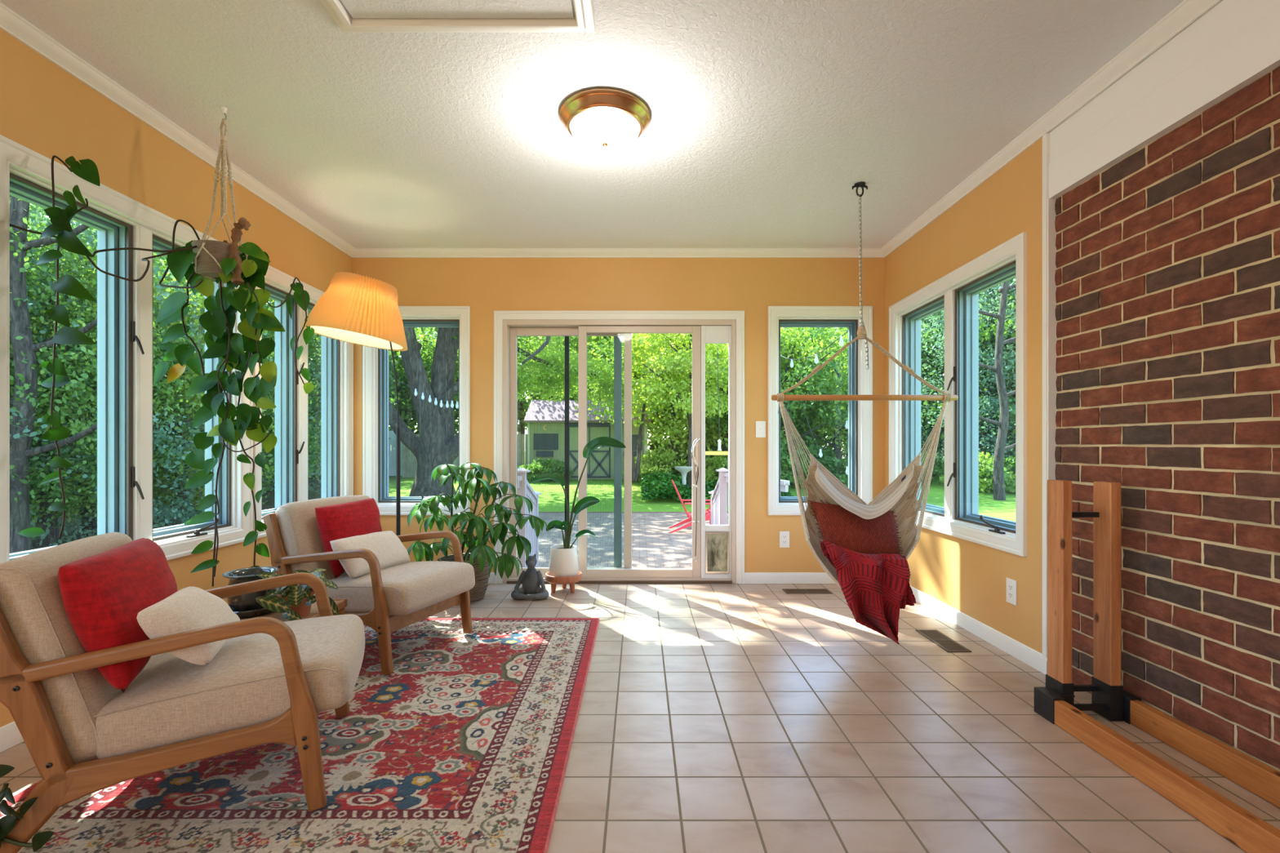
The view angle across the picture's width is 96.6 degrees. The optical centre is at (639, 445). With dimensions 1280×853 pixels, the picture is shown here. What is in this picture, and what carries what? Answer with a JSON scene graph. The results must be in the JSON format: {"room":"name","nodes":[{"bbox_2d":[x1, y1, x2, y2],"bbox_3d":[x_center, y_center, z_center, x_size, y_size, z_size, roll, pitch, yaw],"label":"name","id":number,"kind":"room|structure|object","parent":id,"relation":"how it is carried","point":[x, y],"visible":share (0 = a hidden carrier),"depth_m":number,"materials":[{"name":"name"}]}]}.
{"room":"sunroom","nodes":[
{"label":"sunroom","id":0,"kind":"room"},
{"bbox_2d":[0,28,351,727],"bbox_3d":[-2.284,-0.218,0.814,0.160,2.545,7.427,0,0,0],"label":"wall","id":1,"kind":"structure","parent":0,"point":[45,109],"depth_m":2.55,"materials":[{"name":"orange paint"}]},
{"bbox_2d":[0,134,253,564],"bbox_3d":[-2.279,-0.266,2.571,0.190,1.596,1.311,0,0,0],"label":"window","id":2,"kind":"structure","parent":1,"relation":"in","point":[124,307],"depth_m":2.51,"materials":[{"name":"white"}]},
{"bbox_2d":[0,572,493,752],"bbox_3d":[-1.658,1.013,0.734,1.092,0.082,7.267,0,0,0],"label":"baseboard","id":3,"kind":"structure","parent":1,"relation":"attached to","point":[11,736],"depth_m":1.99,"materials":[{"name":"white"}]},
{"bbox_2d":[253,265,353,538],"bbox_3d":[-2.279,-0.266,3.804,0.190,1.596,1.117,0,0,0],"label":"window","id":4,"kind":"structure","parent":1,"relation":"in","point":[336,356],"depth_m":3.75,"materials":[{"name":"white"}]},
{"bbox_2d":[0,0,1183,248],"bbox_3d":[-0.132,-1.571,0.844,5.064,0.160,7.807,0,0,0],"label":"ceiling","id":5,"kind":"structure","parent":0,"point":[766,116],"depth_m":2.48,"materials":[{"name":"white paint"}]},
{"bbox_2d":[191,106,247,331],"bbox_3d":[-1.846,-0.995,2.516,0.192,0.992,0.192,0,0,-45],"label":"macrame hanger","id":6,"kind":"object","parent":5,"relation":"hanging from","point":[223,154],"visible":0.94,"depth_m":2.50,"materials":[{"name":"white fabric"}]},
{"bbox_2d":[191,240,248,283],"bbox_3d":[-1.846,-0.803,2.516,0.208,0.135,0.208,0,0,0],"label":"pot","id":7,"kind":"object","parent":6,"relation":"in","point":[206,265],"depth_m":2.43,"materials":[{"name":"brown"}]},
{"bbox_2d":[9,155,314,586],"bbox_3d":[-1.823,-0.215,2.632,0.663,1.666,1.474,0,0,12],"label":"pothos","id":8,"kind":"object","parent":7,"relation":"in","point":[229,347],"visible":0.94,"depth_m":2.45,"materials":[{"name":"green"}]},
{"bbox_2d":[223,217,250,284],"bbox_3d":[-1.754,-0.842,2.482,0.137,0.295,0.069,0,0,34],"label":"driftwood piece","id":9,"kind":"object","parent":6,"relation":"in","point":[236,235],"visible":0.85,"depth_m":2.46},
{"bbox_2d":[320,0,595,31],"bbox_3d":[-0.610,-1.476,1.671,0.904,0.034,0.743,0,0,0],"label":"attic hatch","id":10,"kind":"object","parent":5,"relation":"attached to","point":[350,15],"visible":1,"depth_m":1.96,"materials":[{"name":"white"}]},
{"bbox_2d":[559,88,650,152],"bbox_3d":[-0.155,-1.417,2.575,0.408,0.148,0.408,0,0,0],"label":"ceiling light","id":11,"kind":"object","parent":5,"relation":"attached to","point":[601,120],"visible":1,"depth_m":2.47,"materials":[{"name":"gold metal"}]},
{"bbox_2d":[852,181,867,196],"bbox_3d":[1.256,-1.454,3.249,0.074,0.075,0.060,0,0,38],"label":"ceiling hook","id":12,"kind":"object","parent":5,"relation":"attached to","point":[861,184],"visible":1,"depth_m":3.24,"materials":[{"name":"black metal"}]},
{"bbox_2d":[858,194,868,369],"bbox_3d":[1.274,-0.932,3.241,0.056,1.003,0.025,0,0,24],"label":"chain","id":13,"kind":"object","parent":12,"relation":"hanging from","point":[861,323],"visible":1,"depth_m":3.25,"materials":[{"name":"silver metal"}]},
{"bbox_2d":[771,325,958,587],"bbox_3d":[1.280,0.072,3.151,1.042,1.493,0.433,0,0,0],"label":"chair","id":14,"kind":"object","parent":13,"relation":"hanging from","point":[900,495],"visible":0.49,"depth_m":3.24,"materials":[{"name":"beige fabric"}]},
{"bbox_2d":[808,499,902,554],"bbox_3d":[1.191,0.474,3.130,0.487,0.344,0.167,0,0,0],"label":"woven pillow","id":15,"kind":"object","parent":14,"relation":"on","point":[838,526],"visible":0.62,"depth_m":3.09,"materials":[{"name":"brown fabric"}]},
{"bbox_2d":[819,539,916,644],"bbox_3d":[1.204,0.738,2.954,0.494,0.484,0.340,0,0,0],"label":"knit blanket","id":16,"kind":"object","parent":14,"relation":"hanging from","point":[875,588],"visible":0.98,"depth_m":2.89,"materials":[{"name":"fabric"}]},
{"bbox_2d":[351,257,884,572],"bbox_3d":[-0.163,-0.218,4.447,4.083,2.545,0.160,0,0,0],"label":"wall","id":17,"kind":"structure","parent":0,"point":[487,286],"depth_m":4.37,"materials":[{"name":"orange paint"}]},
{"bbox_2d":[362,306,470,515],"bbox_3d":[-1.703,-0.266,4.442,0.814,1.596,0.190,0,0,0],"label":"window","id":18,"kind":"structure","parent":17,"relation":"in","point":[375,361],"depth_m":4.36,"materials":[{"name":"white"}]},
{"bbox_2d":[493,311,744,583],"bbox_3d":[-0.154,0.013,4.403,1.912,2.083,0.268,0,0,0],"label":"door","id":19,"kind":"structure","parent":17,"relation":"in","point":[720,548],"depth_m":4.38,"materials":[{"name":"white"}]},
{"bbox_2d":[768,306,872,515],"bbox_3d":[1.381,-0.266,4.442,0.795,1.596,0.190,0,0,0],"label":"window","id":20,"kind":"structure","parent":17,"relation":"in","point":[860,379],"depth_m":4.36,"materials":[{"name":"white"}]},
{"bbox_2d":[0,582,1279,852],"bbox_3d":[-0.082,1.154,0.663,4.564,0.200,7.447,0,0,0],"label":"floor","id":21,"kind":"structure","parent":0,"point":[735,717],"depth_m":2.00,"materials":[{"name":"tile"}]},
{"bbox_2d":[0,764,54,852],"bbox_3d":[-1.620,0.908,1.330,0.450,0.293,0.250,0,0,0],"label":"plant","id":22,"kind":"object","parent":21,"relation":"on","point":[7,823],"visible":1,"depth_m":1.36,"materials":[{"name":"green plant"}]},
{"bbox_2d":[0,617,599,852],"bbox_3d":[-1.053,1.047,2.402,1.630,0.012,2.100,0,0,0],"label":"area rug","id":23,"kind":"object","parent":21,"relation":"on","point":[465,747],"visible":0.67,"depth_m":1.83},
{"bbox_2d":[0,532,364,852],"bbox_3d":[-1.335,0.661,1.785,0.846,0.764,0.639,0,0,-21],"label":"armchair","id":24,"kind":"object","parent":23,"relation":"on","point":[271,681],"visible":0.94,"depth_m":1.51,"materials":[{"name":"brown wood"}]},
{"bbox_2d":[0,532,167,764],"bbox_3d":[-1.595,0.553,1.684,0.270,0.549,0.556,0,0,-21],"label":"cushion","id":25,"kind":"object","parent":24,"relation":"on","point":[83,706],"depth_m":1.45,"materials":[{"name":"beige fabric"}]},
{"bbox_2d":[57,537,177,693],"bbox_3d":[-1.498,0.471,1.676,0.193,0.338,0.507,0,0,-24],"label":"throw pillow","id":26,"kind":"object","parent":24,"relation":"on","point":[103,594],"visible":0.81,"depth_m":1.51,"materials":[{"name":"red fabric"}]},
{"bbox_2d":[136,586,239,665],"bbox_3d":[-1.300,0.516,1.670,0.172,0.190,0.380,0,0,-21],"label":"lumbar pillow","id":27,"kind":"object","parent":24,"relation":"on","point":[189,608],"visible":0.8,"depth_m":1.56,"materials":[{"name":"beige fabric"}]},
{"bbox_2d":[93,613,364,759],"bbox_3d":[-1.229,0.723,1.826,0.617,0.209,0.556,0,0,-21],"label":"seat cushion","id":28,"kind":"object","parent":24,"relation":"on","point":[173,700],"depth_m":1.59,"materials":[{"name":"beige fabric"}]},
{"bbox_2d":[240,598,346,622],"bbox_3d":[-1.580,0.878,2.400,0.480,0.352,0.440,0,0,0],"label":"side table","id":29,"kind":"object","parent":23,"relation":"on","point":[341,603],"visible":0.21,"depth_m":2.41,"materials":[{"name":"wood"}]},
{"bbox_2d":[222,566,279,618],"bbox_3d":[-1.645,0.620,2.420,0.216,0.174,0.216,0,0,0],"label":"glazed pot","id":30,"kind":"object","parent":29,"relation":"on","point":[245,606],"visible":0.58,"depth_m":2.35,"materials":[{"name":"black ceramic"}]},
{"bbox_2d":[255,568,338,621],"bbox_3d":[-1.405,0.603,2.352,0.290,0.209,0.320,0,0,-28],"label":"plant","id":31,"kind":"object","parent":29,"relation":"on","point":[295,602],"visible":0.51,"depth_m":2.27,"materials":[{"name":"green plant"}]},
{"bbox_2d":[262,494,475,675],"bbox_3d":[-1.355,0.661,2.967,0.846,0.764,0.639,0,0,19],"label":"armchair","id":32,"kind":"object","parent":23,"relation":"on","point":[411,593],"visible":0.66,"depth_m":2.78,"materials":[{"name":"fabric"}]},
{"bbox_2d":[275,494,370,585],"bbox_3d":[-1.618,0.553,3.057,0.270,0.549,0.556,0,0,19],"label":"cushion","id":33,"kind":"object","parent":32,"relation":"on","point":[296,525],"depth_m":2.83,"materials":[{"name":"beige fabric"}]},
{"bbox_2d":[315,497,382,578],"bbox_3d":[-1.510,0.476,3.016,0.186,0.361,0.395,0,0,12],"label":"throw pillow","id":34,"kind":"object","parent":32,"relation":"on","point":[359,517],"visible":0.67,"depth_m":2.91,"materials":[{"name":"red fabric"}]},
{"bbox_2d":[329,530,410,577],"bbox_3d":[-1.363,0.546,2.919,0.165,0.186,0.409,0,0,18],"label":"lumbar pillow","id":35,"kind":"object","parent":32,"relation":"on","point":[388,548],"visible":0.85,"depth_m":2.88,"materials":[{"name":"beige fabric"}]},
{"bbox_2d":[313,560,475,615],"bbox_3d":[-1.247,0.723,2.930,0.617,0.209,0.556,0,0,19],"label":"seat cushion","id":36,"kind":"object","parent":32,"relation":"on","point":[413,588],"depth_m":2.73,"materials":[{"name":"beige fabric"}]},
{"bbox_2d":[302,271,407,616],"bbox_3d":[-1.704,0.009,3.494,0.640,2.089,0.587,0,0,0],"label":"floor lamp","id":37,"kind":"object","parent":21,"relation":"on","point":[354,308],"visible":0.93,"depth_m":3.35,"materials":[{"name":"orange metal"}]},
{"bbox_2d":[436,553,488,602],"bbox_3d":[-1.215,0.910,3.925,0.354,0.284,0.354,0,0,0],"label":"woven basket","id":38,"kind":"object","parent":21,"relation":"on","point":[477,593],"visible":0.23,"depth_m":3.85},
{"bbox_2d":[407,462,548,578],"bbox_3d":[-1.120,0.493,3.860,1.018,0.754,0.618,0,0,0],"label":"plant","id":39,"kind":"object","parent":38,"relation":"in","point":[506,562],"visible":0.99,"depth_m":3.83,"materials":[{"name":"green plant"}]},
{"bbox_2d":[511,553,549,599],"bbox_3d":[-0.752,0.901,3.940,0.260,0.302,0.166,0,0,0],"label":"statue","id":40,"kind":"object","parent":21,"relation":"on","point":[531,579],"visible":0.99,"depth_m":3.92,"materials":[{"name":"grey stone"}]},
{"bbox_2d":[545,571,582,593],"bbox_3d":[-0.548,0.990,4.130,0.268,0.131,0.268,0,0,0],"label":"plant stand","id":41,"kind":"object","parent":21,"relation":"on","point":[554,580],"visible":0.76,"depth_m":4.04,"materials":[{"name":"wood"}]},
{"bbox_2d":[548,544,578,577],"bbox_3d":[-0.548,0.838,4.130,0.216,0.212,0.216,0,0,0],"label":"pot","id":42,"kind":"object","parent":41,"relation":"on","point":[563,562],"visible":0.9,"depth_m":4.04,"materials":[{"name":"beige ceramic"}]},
{"bbox_2d":[529,436,626,549],"bbox_3d":[-0.432,0.346,4.107,0.673,0.820,0.217,0,0,0],"label":"plant","id":43,"kind":"object","parent":42,"relation":"on","point":[602,442],"visible":0.92,"depth_m":4.09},
{"bbox_2d":[545,571,582,584],"bbox_3d":[-0.548,0.950,4.130,0.268,0.052,0.268,0,0,0],"label":"tray","id":44,"kind":"object","parent":41,"relation":"on","point":[553,580],"depth_m":4.02,"materials":[{"name":"wood"}]},
{"bbox_2d":[782,588,832,594],"bbox_3d":[1.208,1.052,4.114,0.327,0.005,0.124,0,0,0],"label":"floor vent","id":45,"kind":"object","parent":21,"relation":"in","point":[788,591],"visible":1,"depth_m":4.10,"materials":[{"name":"brown metal"}]},
{"bbox_2d":[915,629,971,652],"bbox_3d":[1.633,1.052,3.079,0.122,0.005,0.343,0,0,0],"label":"floor vent","id":46,"kind":"object","parent":21,"relation":"in","point":[939,638],"visible":1,"depth_m":3.06,"materials":[{"name":"brown metal"}]},
{"bbox_2d":[1034,480,1279,852],"bbox_3d":[1.729,0.596,1.222,0.334,0.917,2.143,0,0,0],"label":"rack","id":47,"kind":"object","parent":21,"relation":"on","point":[1055,702],"visible":1,"depth_m":2.18,"materials":[{"name":"brown wood"}]},
{"bbox_2d":[884,137,1042,653],"bbox_3d":[1.959,-0.218,3.582,0.160,2.545,1.891,0,0,0],"label":"wall","id":48,"kind":"structure","parent":0,"point":[969,577],"depth_m":3.03,"materials":[{"name":"orange paint"}]},
{"bbox_2d":[744,572,1047,675],"bbox_3d":[1.357,1.013,3.487,1.115,0.082,1.759,0,0,0],"label":"baseboard","id":49,"kind":"structure","parent":48,"relation":"attached to","point":[1031,657],"depth_m":3.37,"materials":[{"name":"white"}]},
{"bbox_2d":[888,231,1026,556],"bbox_3d":[1.954,-0.248,3.510,0.190,1.575,1.491,0,0,0],"label":"window","id":50,"kind":"structure","parent":48,"relation":"in","point":[957,292],"depth_m":3.45,"materials":[{"name":"white"}]},
{"bbox_2d":[1006,577,1017,605],"bbox_3d":[1.875,0.736,2.876,0.008,0.125,0.077,0,0,0],"label":"wall outlet","id":51,"kind":"object","parent":48,"relation":"attached to","point":[1011,584],"visible":1,"depth_m":2.87,"materials":[{"name":"white"}]},
{"bbox_2d":[1054,66,1279,772],"bbox_3d":[2.003,-0.218,-0.118,0.204,2.545,5.564,0,0,0],"label":"brick wall","id":52,"kind":"structure","parent":0,"point":[1167,273],"depth_m":1.99,"materials":[{"name":"brick"}]},
{"bbox_2d":[0,0,1221,257],"bbox_3d":[-0.163,-1.464,0.734,4.083,0.053,7.267,0,0,0],"label":"trim","id":53,"kind":"structure","parent":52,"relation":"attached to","point":[1185,13],"depth_m":2.84,"materials":[{"name":"white"}]},
{"bbox_2d":[1042,133,1057,657],"bbox_3d":[1.901,-0.231,2.628,0.068,2.410,0.033,0,0,0],"label":"trim","id":54,"kind":"structure","parent":52,"relation":"attached to","point":[1049,233],"depth_m":2.62,"materials":[{"name":"white"}]},
{"bbox_2d":[1048,0,1279,198],"bbox_3d":[1.905,-1.312,-0.132,0.050,0.357,5.536,0,0,0],"label":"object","id":55,"kind":"structure","parent":52,"relation":"attached to","point":[1233,44],"depth_m":2.02,"materials":[{"name":"white paint"}]},
{"label":"outside","id":56,"kind":"structure","parent":0,"visible":0},
{"bbox_2d":[526,512,728,568],"bbox_3d":[1.150,1.722,9.400,8.700,0.165,9.000,0,0,0],"label":"patio","id":57,"kind":"structure","parent":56,"point":[652,546],"depth_m":9.99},
{"bbox_2d":[517,466,541,567],"bbox_3d":[-1.280,0.925,6.278,0.410,1.428,2.594,0,0,0],"label":"stair railing","id":58,"kind":"object","parent":57,"relation":"on","point":[521,471],"visible":0.27,"depth_m":5.52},
{"bbox_2d":[667,480,711,533],"bbox_3d":[1.031,1.150,11.000,0.998,0.979,0.780,0,0,0],"label":"chair","id":59,"kind":"object","parent":57,"relation":"on","point":[708,513],"visible":0.58,"depth_m":10.76,"materials":[{"name":"red plastic"}]},
{"bbox_2d":[708,467,789,524],"bbox_3d":[1.145,0.954,7.208,0.478,1.370,2.539,0,0,-9],"label":"stair railing","id":60,"kind":"object","parent":57,"relation":"on","point":[719,495],"visible":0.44,"depth_m":6.96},
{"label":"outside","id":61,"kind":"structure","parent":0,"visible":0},
{"bbox_2d":[29,450,1015,549],"bbox_3d":[-5.000,1.047,27.000,110.000,1.218,70.000,0,0,0],"label":"lawn","id":62,"kind":"structure","parent":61,"point":[552,497],"depth_m":16.36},
{"bbox_2d":[9,200,97,506],"bbox_3d":[-11.112,-1.895,8.131,5.516,7.573,5.704,0,0,12],"label":"tree","id":63,"kind":"object","parent":62,"relation":"on","point":[34,433],"visible":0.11,"depth_m":8.95,"materials":[{"name":"green plant"}]},
{"bbox_2d":[9,195,97,553],"bbox_3d":[-8.928,-3.292,8.200,3.019,10.312,0.351,0,0,0],"label":"bare trunk","id":64,"kind":"object","parent":62,"relation":"on","point":[20,451],"visible":0.44,"depth_m":8.15,"materials":[{"name":"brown plant"}]},
{"bbox_2d":[9,222,189,514],"bbox_3d":[-10.316,-0.824,9.390,4.752,5.368,4.402,0,0,11],"label":"tree","id":65,"kind":"object","parent":62,"relation":"on","point":[76,255],"visible":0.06,"depth_m":9.16,"materials":[{"name":"green plant"}]},
{"bbox_2d":[9,228,195,529],"bbox_3d":[-10.758,-1.040,9.094,5.742,5.864,5.252,0,0,-28],"label":"tree","id":66,"kind":"object","parent":62,"relation":"on","point":[66,455],"visible":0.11,"depth_m":8.89,"materials":[{"name":"green plant"}]},
{"bbox_2d":[9,196,204,546],"bbox_3d":[-9.803,-1.325,9.568,5.016,6.542,5.000,0,0,42],"label":"tree","id":67,"kind":"object","parent":62,"relation":"on","point":[54,532],"visible":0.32,"depth_m":8.88,"materials":[{"name":"green plant"}]},
{"bbox_2d":[9,203,272,546],"bbox_3d":[-9.985,-1.844,10.558,5.378,8.178,5.130,0,0,13],"label":"tree","id":68,"kind":"object","parent":62,"relation":"on","point":[88,528],"visible":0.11,"depth_m":10.06,"materials":[{"name":"green plant"}]},
{"bbox_2d":[30,245,275,524],"bbox_3d":[-11.105,-1.307,12.620,5.797,6.406,6.303,0,0,-40],"label":"tree","id":69,"kind":"object","parent":62,"relation":"on","point":[164,482],"visible":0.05,"depth_m":11.66,"materials":[{"name":"green plant"}]},
{"bbox_2d":[27,235,310,524],"bbox_3d":[-10.043,-1.121,11.859,5.122,6.025,5.235,0,0,29],"label":"tree","id":70,"kind":"object","parent":62,"relation":"on","point":[186,377],"visible":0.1,"depth_m":11.19,"materials":[{"name":"green plant"}]},
{"bbox_2d":[53,252,320,520],"bbox_3d":[-10.535,-1.410,13.673,6.109,6.859,6.370,0,0,44],"label":"tree","id":71,"kind":"object","parent":62,"relation":"on","point":[270,397],"visible":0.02,"depth_m":14.23,"materials":[{"name":"green plant"}]},
{"bbox_2d":[154,258,320,498],"bbox_3d":[-11.563,-2.819,17.052,6.769,9.385,6.853,0,0,-44],"label":"tree","id":72,"kind":"object","parent":62,"relation":"on","point":[316,375],"visible":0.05,"depth_m":17.48,"materials":[{"name":"green plant"}]},
{"bbox_2d":[262,298,399,473],"bbox_3d":[-12.293,-2.207,20.058,7.119,7.694,7.720,0,0,26],"label":"tree","id":73,"kind":"object","parent":62,"relation":"on","point":[309,344],"visible":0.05,"depth_m":19.09,"materials":[{"name":"green plant"}]},
{"bbox_2d":[263,302,406,463],"bbox_3d":[-13.683,-2.802,24.084,7.339,8.895,7.046,0,0,22],"label":"tree","id":74,"kind":"object","parent":62,"relation":"on","point":[398,371],"visible":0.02,"depth_m":25.01,"materials":[{"name":"green plant"}]},
{"bbox_2d":[307,431,401,475],"bbox_3d":[-12.605,0.278,24.235,5.918,2.007,0.108,0,0,5],"label":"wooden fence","id":75,"kind":"object","parent":62,"relation":"on","point":[392,442],"visible":0.06,"depth_m":24.05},
{"bbox_2d":[308,334,458,466],"bbox_3d":[-12.264,-2.871,26.633,7.804,8.840,7.581,0,0,-23],"label":"tree","id":76,"kind":"object","parent":62,"relation":"on","point":[406,402],"visible":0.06,"depth_m":26.62,"materials":[{"name":"green plant"}]},
{"bbox_2d":[388,327,458,434],"bbox_3d":[-12.786,-3.116,30.180,8.381,9.390,7.823,0,0,42],"label":"tree","id":77,"kind":"object","parent":62,"relation":"on","point":[422,335],"visible":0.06,"depth_m":28.71,"materials":[{"name":"green plant"}]},
{"bbox_2d":[388,327,527,464],"bbox_3d":[-8.900,-2.852,28.073,8.876,8.890,7.853,0,0,-18],"label":"tree","id":78,"kind":"object","parent":62,"relation":"on","point":[430,334],"visible":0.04,"depth_m":26.64,"materials":[{"name":"green plant"}]},
{"bbox_2d":[401,431,527,477],"bbox_3d":[-6.963,0.380,22.687,5.219,1.832,0.111,0,0,7],"label":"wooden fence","id":79,"kind":"object","parent":62,"relation":"on","point":[406,455],"visible":0.2,"depth_m":22.93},
{"bbox_2d":[388,327,636,496],"bbox_3d":[-5.692,-5.164,17.188,17.536,13.798,17.546,0,0,-32],"label":"maple tree","id":80,"kind":"object","parent":62,"relation":"on","point":[437,445],"visible":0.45,"depth_m":15.92,"materials":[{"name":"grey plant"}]},
{"bbox_2d":[526,457,573,481],"bbox_3d":[-3.320,0.981,21.211,1.777,1.080,1.773,0,0,0],"label":"shrub","id":81,"kind":"object","parent":62,"relation":"on","point":[552,461],"visible":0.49,"depth_m":20.78,"materials":[{"name":"green plant"}]},
{"bbox_2d":[533,459,573,482],"bbox_3d":[-3.225,1.014,21.170,1.560,0.966,1.540,0,0,-32],"label":"shrub","id":82,"kind":"object","parent":62,"relation":"on","point":[562,469],"visible":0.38,"depth_m":20.82,"materials":[{"name":"green plant"}]},
{"bbox_2d":[517,336,611,415],"bbox_3d":[-3.766,-2.389,26.706,6.554,8.196,5.813,0,0,8],"label":"tree","id":83,"kind":"object","parent":62,"relation":"on","point":[572,340],"visible":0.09,"depth_m":25.49,"materials":[{"name":"green plant"}]},
{"bbox_2d":[524,400,651,479],"bbox_3d":[-1.973,-0.223,23.300,4.876,3.259,3.100,0,0,0],"label":"garden shed","id":84,"kind":"object","parent":62,"relation":"on","point":[551,415],"visible":0.5,"depth_m":21.98,"materials":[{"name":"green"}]},
{"bbox_2d":[553,336,652,399],"bbox_3d":[-1.539,-3.325,26.820,7.184,10.324,6.879,0,0,-19],"label":"tree","id":85,"kind":"object","parent":62,"relation":"on","point":[604,337],"visible":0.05,"depth_m":26.23,"materials":[{"name":"green plant"}]},
{"bbox_2d":[569,333,728,481],"bbox_3d":[0.154,-1.371,20.061,5.677,5.290,5.761,0,0,-12],"label":"young tree","id":86,"kind":"object","parent":62,"relation":"on","point":[638,353],"visible":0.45,"depth_m":19.34,"materials":[{"name":"green plant"}]},
{"bbox_2d":[622,446,688,481],"bbox_3d":[0.418,0.851,20.956,2.177,1.691,2.480,0,0,-41],"label":"shrub","id":87,"kind":"object","parent":62,"relation":"on","point":[655,457],"visible":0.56,"depth_m":20.65,"materials":[{"name":"green plant"}]},
{"bbox_2d":[587,333,728,475],"bbox_3d":[1.218,-1.865,21.483,6.378,7.028,6.743,0,0,11],"label":"tree","id":88,"kind":"object","parent":62,"relation":"on","point":[673,440],"visible":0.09,"depth_m":21.12,"materials":[{"name":"green plant"}]},
{"bbox_2d":[622,333,728,487],"bbox_3d":[1.896,-1.493,17.336,4.717,6.802,4.027,0,0,32],"label":"tree","id":89,"kind":"object","parent":62,"relation":"on","point":[685,355],"visible":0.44,"depth_m":17.16,"materials":[{"name":"green plant"}]},
{"bbox_2d":[705,454,727,481],"bbox_3d":[2.857,0.928,20.140,1.995,1.550,2.274,0,0,26],"label":"shrub","id":90,"kind":"object","parent":62,"relation":"on","point":[717,461],"visible":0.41,"depth_m":19.72,"materials":[{"name":"green plant"}]},
{"bbox_2d":[640,467,793,502],"bbox_3d":[2.180,1.205,17.898,4.313,0.822,4.712,0,0,0],"label":"ground cover","id":91,"kind":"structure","parent":62,"relation":"on","point":[660,482],"depth_m":16.22,"materials":[{"name":"green plant"}]},
{"bbox_2d":[641,327,817,469],"bbox_3d":[3.252,-2.289,21.385,6.641,7.956,7.194,0,0,9],"label":"tree","id":92,"kind":"object","parent":62,"relation":"on","point":[791,331],"visible":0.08,"depth_m":20.57,"materials":[{"name":"green plant"}]},
{"bbox_2d":[708,327,848,484],"bbox_3d":[5.394,-1.898,20.454,6.204,7.139,6.339,0,0,5],"label":"tree","id":93,"kind":"object","parent":62,"relation":"on","point":[829,366],"visible":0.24,"depth_m":19.58,"materials":[{"name":"green plant"}]},
{"bbox_2d":[780,455,810,488],"bbox_3d":[5.048,0.979,18.980,2.202,1.364,2.174,0,0,21],"label":"shrub","id":94,"kind":"object","parent":62,"relation":"on","point":[788,475],"visible":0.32,"depth_m":18.41,"materials":[{"name":"green plant"}]},
{"bbox_2d":[780,327,848,479],"bbox_3d":[7.234,-1.414,20.991,5.385,6.011,5.485,0,0,-2],"label":"tree","id":95,"kind":"object","parent":62,"relation":"on","point":[836,444],"visible":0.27,"depth_m":20.65,"materials":[{"name":"green plant"}]},
{"bbox_2d":[780,327,848,455],"bbox_3d":[7.997,-2.449,26.410,7.166,8.051,8.074,0,0,-28],"label":"tree","id":96,"kind":"object","parent":62,"relation":"on","point":[800,431],"visible":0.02,"depth_m":24.76,"materials":[{"name":"green plant"}]},
{"bbox_2d":[795,446,840,478],"bbox_3d":[6.307,0.818,20.953,2.584,1.591,2.617,0,0,0],"label":"shrub","id":97,"kind":"object","parent":62,"relation":"on","point":[828,454],"visible":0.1,"depth_m":20.36,"materials":[{"name":"green plant"}]},
{"bbox_2d":[817,456,848,487],"bbox_3d":[6.787,0.968,19.244,2.174,1.364,2.202,0,0,14],"label":"shrub","id":98,"kind":"object","parent":62,"relation":"on","point":[834,468],"visible":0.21,"depth_m":18.89,"materials":[{"name":"green plant"}]},
{"bbox_2d":[920,450,944,486],"bbox_3d":[10.100,0.869,19.747,2.392,1.478,2.422,0,0,0],"label":"shrub","id":99,"kind":"object","parent":62,"relation":"on","point":[938,471],"visible":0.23,"depth_m":19.31,"materials":[{"name":"green plant"}]},
{"bbox_2d":[920,279,1015,466],"bbox_3d":[12.035,-3.428,19.957,6.780,10.184,6.813,0,0,-42],"label":"tree","id":100,"kind":"object","parent":62,"relation":"on","point":[981,358],"visible":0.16,"depth_m":19.12,"materials":[{"name":"green plant"}]},
{"bbox_2d":[920,307,1015,456],"bbox_3d":[12.257,-2.471,22.301,6.091,8.120,7.034,0,0,44],"label":"tree","id":101,"kind":"object","parent":62,"relation":"on","point":[924,358],"visible":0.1,"depth_m":21.20,"materials":[{"name":"green plant"}]},
{"bbox_2d":[920,277,1015,471],"bbox_3d":[13.357,-3.800,21.361,6.964,10.943,7.176,0,0,-25],"label":"tree","id":102,"kind":"object","parent":62,"relation":"on","point":[990,298],"visible":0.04,"depth_m":20.23,"materials":[{"name":"green plant"}]},
{"bbox_2d":[924,278,1015,465],"bbox_3d":[13.734,-2.470,19.618,7.181,8.207,8.134,0,0,-18],"label":"tree","id":103,"kind":"object","parent":62,"relation":"on","point":[986,334],"visible":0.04,"depth_m":18.44,"materials":[{"name":"green plant"}]},
{"bbox_2d":[938,451,1015,492],"bbox_3d":[10.679,0.934,17.820,2.480,1.691,2.177,0,0,-11],"label":"shrub","id":104,"kind":"object","parent":62,"relation":"on","point":[982,482],"visible":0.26,"depth_m":17.27,"materials":[{"name":"green plant"}]},
{"bbox_2d":[940,278,1015,457],"bbox_3d":[14.084,-3.717,19.010,7.387,10.858,7.409,0,0,-44],"label":"tree","id":105,"kind":"object","parent":62,"relation":"on","point":[988,438],"visible":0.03,"depth_m":18.81,"materials":[{"name":"green plant"}]},
{"bbox_2d":[978,280,1015,500],"bbox_3d":[10.122,-3.292,16.000,3.019,10.311,0.324,0,0,0],"label":"bare trunk","id":106,"kind":"object","parent":62,"relation":"on","point":[998,484],"visible":0.55,"depth_m":15.93,"materials":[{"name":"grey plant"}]},
{"bbox_2d":[978,454,1015,493],"bbox_3d":[11.429,0.965,17.809,2.402,1.478,2.415,0,0,0],"label":"shrub","id":107,"kind":"object","parent":62,"relation":"on","point":[1010,486],"visible":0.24,"depth_m":17.05,"materials":[{"name":"green plant"}]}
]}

